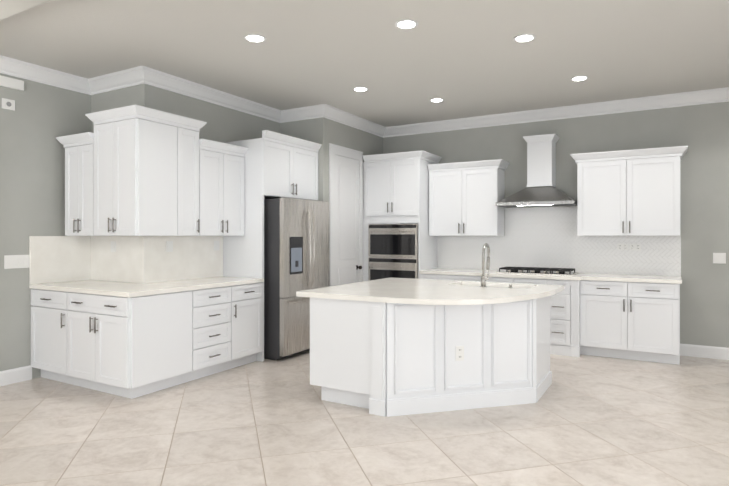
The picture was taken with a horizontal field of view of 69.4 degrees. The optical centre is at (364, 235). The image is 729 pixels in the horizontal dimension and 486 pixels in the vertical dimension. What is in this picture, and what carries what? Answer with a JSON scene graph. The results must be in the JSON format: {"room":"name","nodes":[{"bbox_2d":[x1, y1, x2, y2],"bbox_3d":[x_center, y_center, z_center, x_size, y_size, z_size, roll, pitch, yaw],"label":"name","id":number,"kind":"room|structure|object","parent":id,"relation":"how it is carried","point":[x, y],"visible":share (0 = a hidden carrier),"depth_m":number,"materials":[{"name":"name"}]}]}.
{"room":"kitchen","nodes":[
{"label":"kitchen","id":0,"kind":"room"},
{"bbox_2d":[0,350,728,485],"bbox_3d":[0.510,1.412,0.860,10.960,0.060,12.510,0,0,30],"label":"floor","id":1,"kind":"structure","parent":0,"point":[587,420],"depth_m":3.66,"materials":[{"name":"tile"}]},
{"bbox_2d":[31,289,70,383],"bbox_3d":[-2.773,0.943,5.169,0.663,0.874,0.618,0,0,30],"label":"base cabinet","id":2,"kind":"object","parent":1,"relation":"on","point":[50,310],"depth_m":4.91,"materials":[{"name":"white paint"}]},
{"bbox_2d":[71,290,194,398],"bbox_3d":[-2.173,0.943,4.851,0.937,0.874,0.666,0,0,30],"label":"base cabinet","id":3,"kind":"object","parent":1,"relation":"on","point":[132,347],"depth_m":4.57,"materials":[{"name":"white paint"}]},
{"bbox_2d":[29,236,80,292],"bbox_3d":[-2.699,0.253,5.121,0.840,0.504,0.630,0,0,30],"label":"countertop","id":4,"kind":"structure","parent":3,"relation":"on","point":[54,261],"depth_m":5.21,"materials":[{"name":"white stone"}]},
{"bbox_2d":[81,236,263,297],"bbox_3d":[-1.795,0.253,5.199,0.648,0.504,1.667,0,0,30],"label":"countertop","id":5,"kind":"structure","parent":3,"relation":"on","point":[134,266],"depth_m":5.38,"materials":[{"name":"white stone"}]},
{"bbox_2d":[195,285,238,379],"bbox_3d":[-1.740,0.943,5.284,0.618,0.874,0.613,0,0,30],"label":"base cabinet","id":6,"kind":"object","parent":1,"relation":"on","point":[216,309],"depth_m":5.18,"materials":[{"name":"white paint"}]},
{"bbox_2d":[239,282,262,365],"bbox_3d":[-1.496,0.943,5.707,0.618,0.874,0.485,0,0,30],"label":"base cabinet","id":7,"kind":"object","parent":1,"relation":"on","point":[250,295],"depth_m":5.61,"materials":[{"name":"white paint"}]},
{"bbox_2d":[223,130,321,361],"bbox_3d":[-1.090,0.112,6.363,0.668,2.535,1.048,0,0,30],"label":"tall cabinet","id":8,"kind":"object","parent":1,"relation":"on","point":[278,165],"visible":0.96,"depth_m":5.92,"materials":[{"name":"white paint"}]},
{"bbox_2d":[264,197,328,359],"bbox_3d":[-0.969,0.480,6.323,0.861,1.800,0.900,0,0,30],"label":"refrigerator","id":9,"kind":"object","parent":1,"relation":"on","point":[296,245],"visible":0.69,"depth_m":5.89,"materials":[{"name":"silver metal"}]},
{"bbox_2d":[362,150,441,280],"bbox_3d":[0.525,0.124,7.498,0.953,2.510,0.688,0,0,30],"label":"tall cabinet","id":10,"kind":"object","parent":1,"relation":"on","point":[395,188],"visible":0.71,"depth_m":7.25,"materials":[{"name":"white paint"}]},
{"bbox_2d":[368,224,417,280],"bbox_3d":[0.495,0.428,7.439,0.751,1.178,0.581,0,0,30],"label":"wall oven","id":11,"kind":"object","parent":10,"relation":"in","point":[392,250],"visible":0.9,"depth_m":7.22,"materials":[{"name":"silver metal"}]},
{"bbox_2d":[310,285,551,416],"bbox_3d":[0.651,0.943,4.667,1.650,0.876,1.617,0,0,30],"label":"kitchen island","id":12,"kind":"object","parent":1,"relation":"on","point":[387,347],"depth_m":4.20,"materials":[{"name":"white paint"}]},
{"bbox_2d":[296,281,555,312],"bbox_3d":[0.540,0.485,4.482,1.845,0.040,1.245,0,0,30],"label":"island countertop","id":13,"kind":"structure","parent":12,"relation":"on","point":[500,298],"depth_m":4.29,"materials":[{"name":"white stone"}]},
{"bbox_2d":[480,243,489,286],"bbox_3d":[1.133,0.266,4.853,0.090,0.397,0.212,0,0,30],"label":"faucet","id":14,"kind":"object","parent":13,"relation":"on","point":[483,277],"visible":1,"depth_m":4.79,"materials":[{"name":"silver metal"}]},
{"bbox_2d":[420,274,479,280],"bbox_3d":[1.284,0.942,7.095,0.899,0.874,0.628,0,0,30],"label":"base cabinet","id":15,"kind":"object","parent":1,"relation":"on","point":[422,276],"depth_m":6.83,"materials":[{"name":"white paint"}]},
{"bbox_2d":[480,276,587,356],"bbox_3d":[2.141,0.942,6.572,1.222,0.874,0.678,0,0,30],"label":"base cabinet","id":16,"kind":"object","parent":1,"relation":"on","point":[568,307],"depth_m":6.05,"materials":[{"name":"white paint"}]},
{"bbox_2d":[588,280,679,364],"bbox_3d":[3.058,0.943,6.073,0.981,0.874,0.628,0,0,30],"label":"base cabinet","id":17,"kind":"object","parent":1,"relation":"on","point":[639,321],"depth_m":5.78,"materials":[{"name":"white paint"}]},
{"bbox_2d":[419,268,681,283],"bbox_3d":[2.173,0.484,6.527,3.008,0.040,0.711,0,0,30],"label":"countertop","id":18,"kind":"structure","parent":17,"relation":"on","point":[610,277],"depth_m":6.18,"materials":[{"name":"white stone"}]},
{"bbox_2d":[495,267,577,275],"bbox_3d":[2.146,0.435,6.582,0.910,0.058,0.480,0,0,30],"label":"cooktop","id":19,"kind":"object","parent":18,"relation":"in","point":[541,271],"visible":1,"depth_m":6.47,"materials":[{"name":"black metal"}]},
{"bbox_2d":[0,73,728,378],"bbox_3d":[0.510,-0.126,0.859,10.960,3.015,12.510,0,0,30],"label":"wall","id":20,"kind":"structure","parent":0,"point":[37,121],"depth_m":5.95,"materials":[{"name":"grey paint"}]},
{"bbox_2d":[2,98,14,110],"bbox_3d":[-3.306,-1.222,4.894,0.014,0.095,0.110,0,0,30],"label":"sensor","id":21,"kind":"object","parent":20,"relation":"attached to","point":[8,104],"visible":1,"depth_m":4.89,"materials":[{"name":"white plastic"}]},
{"bbox_2d":[0,75,23,90],"bbox_3d":[-3.293,-1.420,4.895,0.035,0.090,0.225,0,0,30],"label":"air vent","id":22,"kind":"object","parent":20,"relation":"attached to","point":[11,83],"visible":1,"depth_m":4.90,"materials":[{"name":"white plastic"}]},
{"bbox_2d":[0,365,31,385],"bbox_3d":[-5.215,1.314,1.586,0.016,0.135,8.050,0,0,30],"label":"baseboard","id":23,"kind":"structure","parent":20,"relation":"attached to","point":[15,375],"depth_m":4.94,"materials":[{"name":"white wood"}]},
{"bbox_2d":[4,255,28,268],"bbox_3d":[-3.274,0.243,4.955,0.009,0.124,0.211,0,0,30],"label":"switch plate","id":24,"kind":"object","parent":20,"relation":"attached to","point":[15,261],"visible":1,"depth_m":4.95,"materials":[{"name":"white plastic"}]},
{"bbox_2d":[0,55,87,93],"bbox_3d":[-3.254,-1.564,4.910,0.092,0.139,1.550,0,0,30],"label":"crown molding","id":25,"kind":"structure","parent":20,"relation":"attached to","point":[8,66],"depth_m":5.12,"materials":[{"name":"white wood"}]},
{"bbox_2d":[64,141,91,235],"bbox_3d":[-2.696,-0.449,5.279,0.470,0.900,0.348,0,0,30],"label":"upper cabinet","id":26,"kind":"object","parent":20,"relation":"attached to","point":[78,154],"depth_m":5.12,"materials":[{"name":"white paint"}]},
{"bbox_2d":[88,67,139,94],"bbox_3d":[-2.514,-1.565,5.325,0.720,0.139,0.092,0,0,30],"label":"crown molding","id":27,"kind":"structure","parent":20,"relation":"attached to","point":[135,76],"depth_m":5.34,"materials":[{"name":"white wood"}]},
{"bbox_2d":[88,113,167,235],"bbox_3d":[-2.254,-0.537,5.024,0.673,1.076,0.348,0,0,30],"label":"upper cabinet","id":28,"kind":"object","parent":20,"relation":"attached to","point":[134,170],"depth_m":4.84,"materials":[{"name":"white paint"}]},
{"bbox_2d":[168,121,207,235],"bbox_3d":[-1.899,-0.537,5.277,0.350,1.076,0.443,0,0,30],"label":"upper cabinet","id":29,"kind":"object","parent":20,"relation":"attached to","point":[187,153],"depth_m":5.20,"materials":[{"name":"white paint"}]},
{"bbox_2d":[136,65,279,122],"bbox_3d":[-1.623,-1.565,6.017,0.092,0.139,2.182,0,0,30],"label":"crown molding","id":30,"kind":"structure","parent":20,"relation":"attached to","point":[144,75],"depth_m":5.76,"materials":[{"name":"white wood"}]},
{"bbox_2d":[208,149,245,235],"bbox_3d":[-1.655,-0.450,5.700,0.350,0.900,0.656,0,0,30],"label":"upper cabinet","id":31,"kind":"object","parent":20,"relation":"attached to","point":[225,167],"depth_m":5.64,"materials":[{"name":"white paint"}]},
{"bbox_2d":[280,105,319,122],"bbox_3d":[-0.808,-1.565,6.753,0.570,0.139,0.092,0,0,30],"label":"crown molding","id":32,"kind":"structure","parent":20,"relation":"attached to","point":[309,112],"depth_m":6.76,"materials":[{"name":"white wood"}]},
{"bbox_2d":[329,143,362,286],"bbox_3d":[-0.208,0.097,7.087,0.092,2.565,0.824,0,0,30],"label":"pantry door","id":33,"kind":"structure","parent":20,"relation":"in","point":[345,215],"depth_m":7.07,"materials":[{"name":"white wood"}]},
{"bbox_2d":[320,104,387,137],"bbox_3d":[-0.131,-1.565,7.224,0.092,0.139,1.582,0,0,30],"label":"crown molding","id":34,"kind":"structure","parent":20,"relation":"attached to","point":[326,111],"depth_m":7.15,"materials":[{"name":"white wood"}]},
{"bbox_2d":[427,159,509,235],"bbox_3d":[1.407,-0.491,7.156,1.025,0.980,0.400,0,0,30],"label":"upper cabinet","id":35,"kind":"object","parent":20,"relation":"attached to","point":[464,197],"visible":1,"depth_m":7.02,"materials":[{"name":"white paint"}]},
{"bbox_2d":[496,134,576,207],"bbox_3d":[2.186,-0.818,6.650,0.930,0.884,0.498,0,0,30],"label":"range hood","id":36,"kind":"object","parent":20,"relation":"attached to","point":[541,190],"visible":0.96,"depth_m":6.59,"materials":[{"name":"silver metal"}]},
{"bbox_2d":[388,87,728,136],"bbox_3d":[4.272,-1.565,5.684,9.260,0.139,0.092,0,0,30],"label":"crown molding","id":37,"kind":"structure","parent":20,"relation":"attached to","point":[717,95],"depth_m":6.64,"materials":[{"name":"white wood"}]},
{"bbox_2d":[437,206,680,275],"bbox_3d":[2.353,0.037,6.838,3.008,0.915,0.006,0,0,30],"label":"tile backsplash","id":38,"kind":"structure","parent":20,"relation":"attached to","point":[544,237],"depth_m":6.77,"materials":[{"name":"white tile"}]},
{"bbox_2d":[617,244,627,249],"bbox_3d":[3.127,0.135,6.381,0.120,0.080,0.010,0,0,30],"label":"electrical outlet","id":39,"kind":"object","parent":38,"relation":"attached to","point":[622,246],"visible":1,"depth_m":6.38,"materials":[{"name":"white plastic"}]},
{"bbox_2d":[630,244,640,250],"bbox_3d":[3.244,0.135,6.313,0.120,0.080,0.010,0,0,30],"label":"electrical outlet","id":40,"kind":"object","parent":38,"relation":"attached to","point":[635,246],"visible":1,"depth_m":6.31,"materials":[{"name":"white plastic"}]},
{"bbox_2d":[570,146,687,235],"bbox_3d":[3.087,-0.490,6.187,1.205,0.980,0.400,0,0,30],"label":"upper cabinet","id":41,"kind":"object","parent":20,"relation":"attached to","point":[634,192],"visible":1,"depth_m":6.04,"materials":[{"name":"white paint"}]},
{"bbox_2d":[680,343,728,359],"bbox_3d":[5.974,1.313,4.748,5.375,0.135,0.016,0,0,30],"label":"baseboard","id":42,"kind":"structure","parent":20,"relation":"attached to","point":[713,352],"depth_m":5.96,"materials":[{"name":"white wood"}]},
{"bbox_2d":[713,253,725,263],"bbox_3d":[3.976,0.250,5.901,0.120,0.120,0.009,0,0,30],"label":"switch plate","id":43,"kind":"object","parent":20,"relation":"attached to","point":[719,258],"visible":1,"depth_m":5.90,"materials":[{"name":"white plastic"}]},
{"bbox_2d":[0,0,728,126],"bbox_3d":[0.510,-1.673,0.859,10.960,0.080,12.510,0,0,30],"label":"ceiling","id":44,"kind":"structure","parent":0,"point":[466,58],"depth_m":4.60,"materials":[{"name":"white paint"}]},
{"bbox_2d":[0,0,50,19],"bbox_3d":[0.891,-1.501,1.370,10.810,0.264,0.224,0,0,30],"label":"ceiling beam","id":45,"kind":"structure","parent":44,"relation":"attached to","point":[8,8],"depth_m":3.13,"materials":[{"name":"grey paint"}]},
{"bbox_2d":[244,34,265,42],"bbox_3d":[-0.903,-1.630,4.350,0.176,0.008,0.176,0,0,30],"label":"recessed light","id":46,"kind":"object","parent":44,"relation":"in","point":[257,38],"visible":1,"depth_m":4.34,"materials":[{"name":"white plastic"}]},
{"bbox_2d":[353,87,367,91],"bbox_3d":[-0.044,-1.631,5.861,0.176,0.008,0.176,0,0,30],"label":"recessed light","id":47,"kind":"object","parent":44,"relation":"in","point":[360,89],"visible":0.96,"depth_m":5.86,"materials":[{"name":"white plastic"}]},
{"bbox_2d":[395,19,417,28],"bbox_3d":[0.324,-1.630,4.062,0.176,0.008,0.176,0,0,30],"label":"recessed light","id":48,"kind":"object","parent":44,"relation":"in","point":[406,24],"visible":1,"depth_m":4.05,"materials":[{"name":"white plastic"}]},
{"bbox_2d":[429,98,443,101],"bbox_3d":[0.868,-1.631,6.335,0.176,0.008,0.176,0,0,30],"label":"recessed light","id":49,"kind":"object","parent":44,"relation":"in","point":[436,100],"visible":0.98,"depth_m":6.33,"materials":[{"name":"white plastic"}]},
{"bbox_2d":[513,34,535,41],"bbox_3d":[1.319,-1.630,4.348,0.176,0.008,0.176,0,0,30],"label":"recessed light","id":50,"kind":"object","parent":44,"relation":"in","point":[524,37],"visible":1,"depth_m":4.34,"materials":[{"name":"white plastic"}]},
{"bbox_2d":[570,76,588,80],"bbox_3d":[2.228,-1.631,5.460,0.176,0.008,0.176,0,0,30],"label":"recessed light","id":51,"kind":"object","parent":44,"relation":"in","point":[578,78],"visible":1,"depth_m":5.45,"materials":[{"name":"white plastic"}]}
]}

